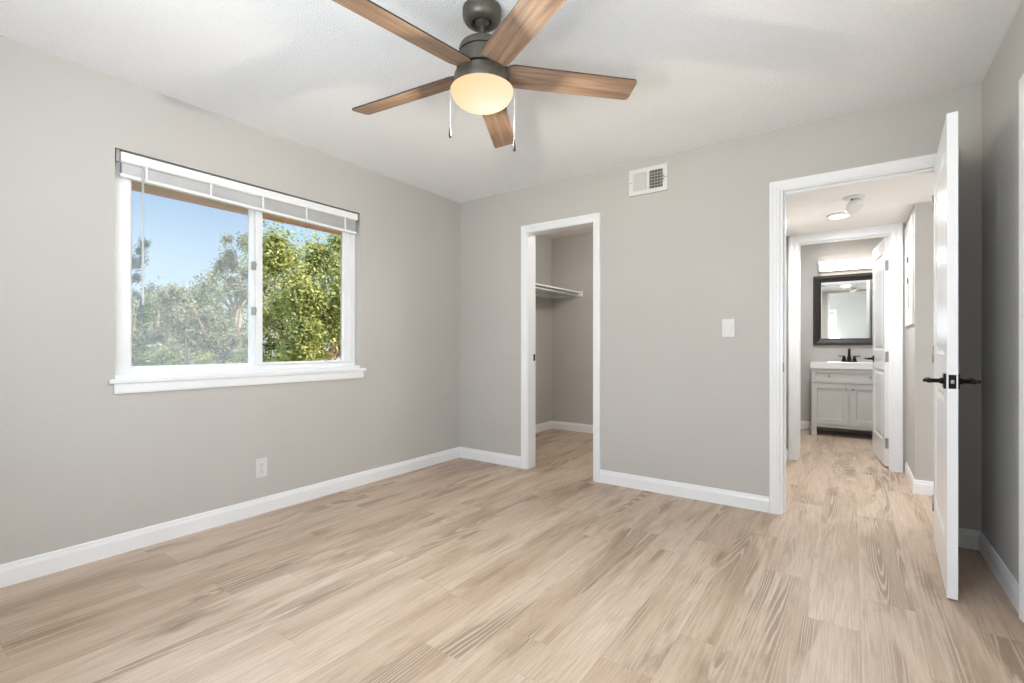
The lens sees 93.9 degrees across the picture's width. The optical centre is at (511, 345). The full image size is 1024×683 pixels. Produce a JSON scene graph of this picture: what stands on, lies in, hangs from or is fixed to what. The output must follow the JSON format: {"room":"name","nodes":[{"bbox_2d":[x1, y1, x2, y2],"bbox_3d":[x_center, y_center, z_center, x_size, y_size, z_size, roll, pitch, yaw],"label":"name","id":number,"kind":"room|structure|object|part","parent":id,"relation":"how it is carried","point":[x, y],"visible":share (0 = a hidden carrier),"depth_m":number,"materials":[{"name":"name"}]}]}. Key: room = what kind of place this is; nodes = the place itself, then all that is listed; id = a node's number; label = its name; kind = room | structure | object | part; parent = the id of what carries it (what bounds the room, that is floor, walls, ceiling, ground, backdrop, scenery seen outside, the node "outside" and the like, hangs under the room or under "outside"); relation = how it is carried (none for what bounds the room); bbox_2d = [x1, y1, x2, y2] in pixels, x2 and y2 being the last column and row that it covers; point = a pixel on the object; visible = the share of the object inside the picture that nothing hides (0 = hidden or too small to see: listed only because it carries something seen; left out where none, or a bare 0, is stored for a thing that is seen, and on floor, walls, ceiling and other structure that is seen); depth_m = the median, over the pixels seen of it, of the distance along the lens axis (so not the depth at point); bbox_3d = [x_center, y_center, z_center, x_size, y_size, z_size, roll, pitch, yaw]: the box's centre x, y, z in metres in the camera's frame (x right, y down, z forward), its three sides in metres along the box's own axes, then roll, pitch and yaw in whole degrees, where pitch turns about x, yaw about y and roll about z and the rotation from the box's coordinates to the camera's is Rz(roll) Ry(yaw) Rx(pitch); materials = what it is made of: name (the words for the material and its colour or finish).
{"room":"empty bedroom","nodes":[
{"label":"empty bedroom","id":0,"kind":"room"},
{"bbox_2d":[0,35,459,564],"bbox_3d":[-1.650,-0.154,3.078,0.120,2.440,4.040,0,0,35],"label":"wall","id":1,"kind":"structure","parent":0,"point":[81,461],"depth_m":2.54,"materials":[{"name":"beige paint"}]},
{"bbox_2d":[0,447,459,587],"bbox_3d":[-1.596,1.016,3.040,0.012,0.100,3.800,0,0,35],"label":"baseboard","id":2,"kind":"structure","parent":1,"relation":"attached to","point":[14,572],"depth_m":2.70,"materials":[{"name":"white wood"}]},
{"bbox_2d":[108,163,365,393],"bbox_3d":[-1.637,-0.385,3.088,0.159,1.260,1.560,0,0,35],"label":"window","id":3,"kind":"structure","parent":1,"relation":"in","point":[129,378],"depth_m":2.97,"materials":[{"name":"white plastic"}]},
{"bbox_3d":[-1.877,-0.421,2.843,0.022,1.099,0.670,0,0,35],"label":"sash","id":4,"kind":"part","parent":3,"relation":"part of","materials":[{"name":"white plastic"}]},
{"bbox_3d":[-1.606,0.171,3.066,0.082,0.044,1.560,0,0,35],"label":"sill","id":5,"kind":"part","parent":3,"relation":"part of","materials":[{"name":"white wood"}]},
{"bbox_2d":[115,149,359,304],"bbox_3d":[-1.613,-0.614,3.063,0.062,0.792,1.487,0,0,35],"label":"window blind","id":6,"kind":"object","parent":3,"relation":"attached to","point":[133,167],"visible":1,"depth_m":2.88,"materials":[{"name":"white plastic"}]},
{"bbox_3d":[-1.619,-0.875,3.068,0.034,0.017,1.446,0,-1,35],"label":"rail","id":7,"kind":"part","parent":6,"relation":"part of","materials":[{"name":"white plastic"}]},
{"bbox_3d":[-1.460,-0.421,3.382,0.022,1.099,0.705,0,0,35],"label":"sash","id":8,"kind":"part","parent":3,"relation":"part of","materials":[{"name":"white plastic"}]},
{"bbox_2d":[255,457,266,477],"bbox_3d":[-1.595,0.775,3.043,0.010,0.120,0.074,0,0,35],"label":"power outlet","id":9,"kind":"object","parent":1,"relation":"attached to","point":[260,464],"visible":1,"depth_m":3.04,"materials":[{"name":"white plastic"}]},
{"bbox_2d":[341,232,551,423],"bbox_3d":[-0.624,1.116,4.711,0.140,5.300,7.950,0,0,35],"label":"wall","id":10,"kind":"structure","parent":0,"point":[543,244],"depth_m":6.02,"materials":[{"name":"beige paint"}]},
{"bbox_2d":[132,180,340,234],"bbox_3d":[-0.924,-1.071,4.771,0.420,0.165,10.200,0,0,35],"label":"roof eave","id":11,"kind":"object","parent":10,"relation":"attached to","point":[136,186],"depth_m":3.34},
{"bbox_2d":[536,421,551,432],"bbox_3d":[0.006,1.016,5.465,0.012,0.100,1.770,0,0,35],"label":"baseboard","id":12,"kind":"structure","parent":10,"relation":"attached to","point":[544,426],"depth_m":6.01,"materials":[{"name":"white wood"}]},
{"bbox_2d":[536,283,582,298],"bbox_3d":[0.189,-0.648,5.348,0.445,0.068,1.750,0,0,35],"label":"closet shelf","id":13,"kind":"object","parent":10,"relation":"attached to","point":[542,290],"visible":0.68,"depth_m":5.84,"materials":[{"name":"white wood"}]},
{"bbox_3d":[0.308,-0.634,5.252,0.028,0.028,1.732,0,0,35],"label":"hanging rod","id":14,"kind":"part","parent":13,"relation":"part of","materials":[{"name":"white metal"}]},
{"bbox_2d":[0,0,1021,238],"bbox_3d":[0.364,-1.434,2.787,3.980,0.120,5.960,0,0,35],"label":"ceiling","id":15,"kind":"structure","parent":0,"point":[706,72],"depth_m":2.35,"materials":[{"name":"white paint"}]},
{"bbox_2d":[332,0,636,151],"bbox_3d":[-0.156,-1.083,1.940,1.260,0.581,1.253,0,0,35],"label":"ceiling fan","id":16,"kind":"object","parent":15,"relation":"hanging from","point":[482,83],"visible":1,"depth_m":1.88,"materials":[{"name":"brown wood"}]},
{"bbox_3d":[-0.381,-1.110,1.677,0.120,0.006,0.557,18,12,42],"label":"fan blade","id":17,"kind":"part","parent":16,"relation":"part of","materials":[{"name":"brown wood"}]},
{"bbox_3d":[-0.462,-1.101,2.111,0.557,0.006,0.120,-2,12,25],"label":"fan blade","id":18,"kind":"part","parent":16,"relation":"part of","materials":[{"name":"brown wood"}]},
{"bbox_3d":[-0.122,-1.010,1.950,0.255,0.072,0.255,0,0,35],"label":"lamp shade","id":19,"kind":"part","parent":16,"relation":"part of","materials":[{"name":"white glass"}]},
{"bbox_3d":[-0.073,-1.101,2.323,0.120,0.006,0.557,-13,-4,7],"label":"fan blade","id":20,"kind":"part","parent":16,"relation":"part of","materials":[{"name":"brown wood"}]},
{"bbox_3d":[0.058,-1.116,1.619,0.120,0.006,0.557,15,-7,-28],"label":"fan blade","id":21,"kind":"part","parent":16,"relation":"part of","materials":[{"name":"brown wood"}]},
{"bbox_3d":[0.248,-1.110,2.019,0.557,0.006,0.120,1,-13,-11],"label":"fan blade","id":22,"kind":"part","parent":16,"relation":"part of","materials":[{"name":"brown wood"}]},
{"bbox_2d":[0,429,1023,682],"bbox_3d":[1.511,1.126,3.192,5.500,0.120,7.950,0,0,35],"label":"floor","id":23,"kind":"structure","parent":0,"point":[458,570],"depth_m":2.03,"materials":[{"name":"brown wood"}]},
{"bbox_2d":[811,368,872,434],"bbox_3d":[4.013,0.666,5.682,0.748,0.800,0.489,0,0,35],"label":"bathroom vanity","id":24,"kind":"object","parent":23,"relation":"on","point":[840,398],"visible":0.88,"depth_m":5.55,"materials":[{"name":"grey paint"}]},
{"bbox_3d":[3.738,0.679,5.620,0.364,0.475,0.018,0,0,35],"label":"door","id":25,"kind":"part","parent":24,"relation":"part of","materials":[{"name":"grey paint"}]},
{"bbox_2d":[810,361,872,369],"bbox_3d":[4.017,0.230,5.689,0.768,0.072,0.476,0,0,35],"label":"countertop","id":26,"kind":"structure","parent":24,"relation":"on","point":[814,364],"depth_m":5.57,"materials":[{"name":"white stone"}]},
{"bbox_2d":[838,349,859,361],"bbox_3d":[4.095,0.113,5.815,0.174,0.162,0.173,0,0,-12],"label":"faucet","id":27,"kind":"object","parent":26,"relation":"on","point":[849,354],"visible":1,"depth_m":5.80,"materials":[{"name":"black metal"}]},
{"bbox_3d":[4.073,0.107,5.775,0.044,0.150,0.146,0,0,35],"label":"spout","id":28,"kind":"part","parent":27,"relation":"part of","materials":[{"name":"black metal"}]},
{"bbox_3d":[3.891,0.352,5.511,0.740,0.160,0.018,0,0,35],"label":"drawer","id":29,"kind":"part","parent":24,"relation":"part of","materials":[{"name":"grey paint"}]},
{"bbox_3d":[4.045,0.679,5.402,0.364,0.475,0.018,0,0,35],"label":"door","id":30,"kind":"part","parent":24,"relation":"part of","materials":[{"name":"grey paint"}]},
{"bbox_2d":[552,233,592,424],"bbox_3d":[1.576,-0.161,5.508,2.560,2.455,0.120,0,0,35],"label":"wall","id":31,"kind":"structure","parent":0,"point":[572,256],"depth_m":6.01,"materials":[{"name":"beige paint"}]},
{"bbox_2d":[552,421,592,432],"bbox_3d":[1.546,1.016,5.449,2.540,0.100,0.012,0,0,35],"label":"baseboard","id":32,"kind":"structure","parent":31,"relation":"attached to","point":[587,428],"depth_m":6.00,"materials":[{"name":"white wood"}]},
{"bbox_2d":[460,83,981,530],"bbox_3d":[1.010,-0.154,3.592,3.620,2.440,0.120,0,0,35],"label":"wall","id":33,"kind":"structure","parent":0,"point":[683,401],"depth_m":3.35,"materials":[{"name":"beige paint"}]},
{"bbox_2d":[460,447,520,467],"bbox_3d":[-0.210,1.016,4.378,0.720,0.100,0.012,0,0,35],"label":"baseboard","id":34,"kind":"structure","parent":33,"relation":"attached to","point":[468,453],"depth_m":4.36,"materials":[{"name":"white wood"}]},
{"bbox_2d":[521,212,599,482],"bbox_3d":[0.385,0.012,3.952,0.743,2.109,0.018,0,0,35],"label":"trim","id":35,"kind":"structure","parent":33,"relation":"attached to","point":[595,217],"depth_m":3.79,"materials":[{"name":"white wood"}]},
{"bbox_2d":[629,163,667,196],"bbox_3d":[0.999,-1.220,3.515,0.288,0.192,0.018,0,0,35],"label":"air vent","id":36,"kind":"object","parent":33,"relation":"in","point":[651,179],"visible":1,"depth_m":3.51,"materials":[{"name":"white metal"}]},
{"bbox_2d":[600,469,768,512],"bbox_3d":[1.167,1.016,3.399,1.174,0.100,0.012,0,0,35],"label":"baseboard","id":37,"kind":"structure","parent":33,"relation":"attached to","point":[685,490],"depth_m":3.34,"materials":[{"name":"white wood"}]},
{"bbox_2d":[722,319,734,336],"bbox_3d":[1.447,-0.121,3.199,0.078,0.122,0.014,0,0,35],"label":"light switch","id":38,"kind":"object","parent":33,"relation":"attached to","point":[728,325],"visible":1,"depth_m":3.20,"materials":[{"name":"white plastic"}]},
{"bbox_2d":[769,149,958,546],"bbox_3d":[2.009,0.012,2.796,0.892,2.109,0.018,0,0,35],"label":"trim","id":39,"kind":"structure","parent":33,"relation":"attached to","point":[775,187],"depth_m":3.03,"materials":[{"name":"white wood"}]},
{"bbox_2d":[923,111,980,599],"bbox_3d":[2.070,0.040,2.289,0.183,2.028,0.780,0,0,38],"label":"door","id":40,"kind":"structure","parent":33,"relation":"in","point":[946,380],"depth_m":2.00,"materials":[{"name":"white paint"}]},
{"bbox_3d":[1.857,0.149,2.106,0.074,0.064,0.147,0,0,38],"label":"handle","id":41,"kind":"part","parent":40,"relation":"part of","materials":[{"name":"black metal"}]},
{"bbox_3d":[1.835,0.149,1.991,0.024,0.058,0.002,0,0,38],"label":"latch plate","id":42,"kind":"part","parent":40,"relation":"part of","materials":[{"name":"black metal"}]},
{"bbox_3d":[1.942,0.149,2.039,0.074,0.064,0.147,0,0,38],"label":"handle","id":43,"kind":"part","parent":40,"relation":"part of","materials":[{"name":"black metal"}]},
{"bbox_2d":[959,528,980,550],"bbox_3d":[2.411,1.016,2.514,0.089,0.100,0.012,0,0,35],"label":"baseboard","id":44,"kind":"structure","parent":33,"relation":"attached to","point":[968,538],"depth_m":2.51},
{"bbox_2d":[786,236,786,447],"bbox_3d":[2.157,-0.161,4.009,0.125,2.455,1.890,0,0,35],"label":"wall","id":45,"kind":"structure","parent":0,"point":[786,236],"depth_m":4.51,"materials":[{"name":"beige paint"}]},
{"bbox_2d":[801,236,888,434],"bbox_3d":[4.154,-0.144,5.958,1.600,2.420,0.120,0,0,35],"label":"wall","id":46,"kind":"structure","parent":0,"point":[862,248],"depth_m":6.08,"materials":[{"name":"beige paint"}]},
{"bbox_2d":[801,421,810,428],"bbox_3d":[3.712,1.016,6.191,0.370,0.100,0.012,0,0,35],"label":"baseboard","id":47,"kind":"structure","parent":46,"relation":"attached to","point":[804,424],"depth_m":6.14,"materials":[{"name":"white wood"}]},
{"bbox_2d":[813,272,872,344],"bbox_3d":[4.144,-0.447,5.867,0.756,0.872,0.034,0,0,35],"label":"bathroom mirror","id":48,"kind":"object","parent":46,"relation":"attached to","point":[842,304],"visible":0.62,"depth_m":5.91,"materials":[{"name":"black wood"}]},
{"bbox_2d":[818,257,872,272],"bbox_3d":[4.131,-0.996,5.848,0.644,0.136,0.085,0,0,35],"label":"vanity light","id":49,"kind":"object","parent":46,"relation":"attached to","point":[862,263],"visible":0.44,"depth_m":5.84,"materials":[{"name":"silver metal"}]},
{"bbox_2d":[787,223,905,472],"bbox_3d":[2.990,-0.144,4.318,0.875,2.420,0.120,0,0,35],"label":"wall","id":50,"kind":"structure","parent":0,"point":[904,224],"depth_m":4.03,"materials":[{"name":"beige paint"}]},
{"bbox_2d":[788,223,902,472],"bbox_3d":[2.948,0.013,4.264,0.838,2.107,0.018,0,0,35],"label":"trim","id":51,"kind":"structure","parent":50,"relation":"attached to","point":[896,230],"depth_m":4.06,"materials":[{"name":"white wood"}]},
{"bbox_2d":[864,237,888,465],"bbox_3d":[3.451,0.050,4.476,0.183,2.008,0.675,0,0,30],"label":"door","id":52,"kind":"structure","parent":50,"relation":"in","point":[880,357],"depth_m":4.34,"materials":[{"name":"white paint"}]},
{"bbox_3d":[3.517,0.124,4.701,0.074,0.064,0.147,0,0,30],"label":"handle","id":53,"kind":"part","parent":52,"relation":"part of","materials":[{"name":"black metal"}]},
{"bbox_2d":[786,172,933,236],"bbox_3d":[3.187,-1.264,3.184,2.760,0.460,1.740,0,0,35],"label":"ceiling","id":54,"kind":"structure","parent":0,"point":[890,201],"depth_m":3.49,"materials":[{"name":"white paint"}]},
{"bbox_2d":[827,212,850,218],"bbox_3d":[2.571,-1.023,3.758,0.164,0.022,0.164,0,0,35],"label":"recessed light","id":55,"kind":"object","parent":54,"relation":"in","point":[838,215],"visible":0.93,"depth_m":3.73,"materials":[{"name":"white plastic"}]},
{"bbox_2d":[829,214,848,218],"bbox_3d":[2.571,-1.014,3.758,0.132,0.005,0.132,0,0,-23],"label":"diffuser","id":56,"kind":"object","parent":55,"relation":"attached to","point":[831,216],"depth_m":3.74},
{"bbox_2d":[843,194,864,213],"bbox_3d":[2.379,-0.982,3.325,0.128,0.102,0.150,0,0,35],"label":"ceiling light","id":57,"kind":"object","parent":54,"relation":"attached to","point":[855,204],"visible":1,"depth_m":3.31,"materials":[{"name":"white plastic"}]},
{"bbox_2d":[906,201,933,481],"bbox_3d":[3.199,0.016,3.753,0.120,2.100,0.800,0,0,35],"label":"wall","id":58,"kind":"structure","parent":0,"point":[919,335],"depth_m":3.44,"materials":[{"name":"beige paint"}]},
{"bbox_2d":[905,214,913,326],"bbox_3d":[3.108,-0.566,3.744,0.017,0.810,0.590,0,0,35],"label":"breaker panel","id":59,"kind":"object","parent":58,"relation":"attached to","point":[909,230],"visible":1,"depth_m":3.69,"materials":[{"name":"white plastic"}]},
{"bbox_3d":[3.177,-0.566,3.845,0.003,0.580,0.225,0,0,35],"label":"panel door","id":60,"kind":"part","parent":59,"relation":"part of","materials":[{"name":"white metal"}]},
{"bbox_2d":[905,462,914,491],"bbox_3d":[3.104,1.016,3.733,0.012,0.100,0.666,0,0,35],"label":"baseboard","id":61,"kind":"structure","parent":58,"relation":"attached to","point":[908,473],"depth_m":3.70,"materials":[{"name":"white wood"}]},
{"bbox_2d":[982,0,1023,583],"bbox_3d":[1.398,-0.154,0.911,0.120,2.440,4.040,0,0,35],"label":"wall","id":62,"kind":"structure","parent":0,"point":[1000,84],"depth_m":2.18,"materials":[{"name":"beige paint"}]},
{"bbox_2d":[979,531,1018,613],"bbox_3d":[2.223,1.016,2.185,0.012,0.100,0.767,0,0,35],"label":"baseboard","id":63,"kind":"structure","parent":62,"relation":"attached to","point":[1009,584],"depth_m":2.14,"materials":[{"name":"white wood"}]},
{"bbox_2d":[1019,74,1023,622],"bbox_3d":[1.727,0.012,1.493,0.018,2.109,0.936,0,0,35],"label":"trim","id":64,"kind":"structure","parent":62,"relation":"attached to","point":[1021,81],"depth_m":1.86,"materials":[{"name":"white wood"}]},
{"bbox_3d":[3.719,0.016,2.966,1.640,2.100,0.120,0,0,35],"label":"wall","id":65,"kind":"structure","parent":0,"visible":0},
{"bbox_2d":[913,479,933,495],"bbox_3d":[3.578,1.016,2.985,1.652,0.100,0.012,0,0,35],"label":"baseboard","id":66,"kind":"structure","parent":65,"relation":"attached to","point":[922,487],"depth_m":3.43,"materials":[{"name":"white wood"}]},
{"label":"outside","id":67,"kind":"structure","parent":0,"visible":0},
{"bbox_3d":[-21.686,3.866,19.662,68.000,0.200,120.000,0,0,35],"label":"ground","id":68,"kind":"structure","parent":67,"visible":0},
{"bbox_2d":[132,236,162,353],"bbox_3d":[-12.808,-0.032,16.524,1.358,7.602,1.323,0,0,-25],"label":"tree","id":69,"kind":"object","parent":68,"relation":"on","point":[136,262],"visible":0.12,"depth_m":16.49,"materials":[{"name":"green plant"}]},
{"bbox_2d":[132,345,185,365],"bbox_3d":[-5.010,1.878,6.664,0.953,3.781,0.691,0,0,35],"label":"bush","id":70,"kind":"object","parent":68,"relation":"on","point":[164,359],"visible":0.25,"depth_m":6.61,"materials":[{"name":"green plant"}]},
{"bbox_2d":[132,281,199,365],"bbox_3d":[-6.989,1.224,9.516,1.467,5.088,1.421,0,0,-37],"label":"tree","id":71,"kind":"object","parent":68,"relation":"on","point":[148,336],"visible":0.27,"depth_m":9.35,"materials":[{"name":"green plant"}]},
{"bbox_2d":[132,276,246,364],"bbox_3d":[-8.541,0.990,12.370,3.112,5.558,3.226,0,0,-5],"label":"tree","id":72,"kind":"object","parent":68,"relation":"on","point":[200,296],"visible":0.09,"depth_m":11.64,"materials":[{"name":"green plant"}]},
{"bbox_2d":[144,267,247,364],"bbox_3d":[-5.458,1.172,8.407,1.202,5.192,1.511,0,0,22],"label":"tree","id":73,"kind":"object","parent":68,"relation":"on","point":[206,327],"visible":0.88,"depth_m":8.25,"materials":[{"name":"green plant"}]},
{"bbox_2d":[190,349,221,364],"bbox_3d":[-4.578,1.907,7.209,0.699,3.723,0.819,0,0,35],"label":"bush","id":74,"kind":"object","parent":68,"relation":"on","point":[208,359],"visible":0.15,"depth_m":7.10,"materials":[{"name":"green plant"}]},
{"bbox_2d":[182,271,264,361],"bbox_3d":[-12.037,0.311,20.109,3.326,6.915,3.649,0,0,9],"label":"tree","id":75,"kind":"object","parent":68,"relation":"on","point":[222,292],"visible":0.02,"depth_m":19.77,"materials":[{"name":"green plant"}]},
{"bbox_2d":[222,345,247,363],"bbox_3d":[-3.861,1.875,6.563,0.675,3.786,0.821,0,0,-7],"label":"bush","id":76,"kind":"object","parent":68,"relation":"on","point":[240,356],"visible":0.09,"depth_m":6.75,"materials":[{"name":"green plant"}]},
{"bbox_2d":[205,230,281,362],"bbox_3d":[-5.787,0.675,10.179,1.601,6.187,1.420,0,0,-3],"label":"tree","id":77,"kind":"object","parent":68,"relation":"on","point":[223,264],"visible":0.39,"depth_m":9.99,"materials":[{"name":"green plant"}]},
{"bbox_2d":[242,271,296,361],"bbox_3d":[-7.077,0.350,14.509,2.298,6.836,2.396,0,0,44],"label":"tree","id":78,"kind":"object","parent":68,"relation":"on","point":[267,346],"visible":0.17,"depth_m":14.26,"materials":[{"name":"yellow green leaves"},{"name":"pale bark"}]},
{"bbox_2d":[238,219,340,361],"bbox_3d":[-2.975,0.871,7.374,2.083,5.796,2.318,0,0,-6],"label":"tree","id":79,"kind":"object","parent":68,"relation":"on","point":[308,301],"visible":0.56,"depth_m":6.91,"materials":[{"name":"green plant"}]}
]}

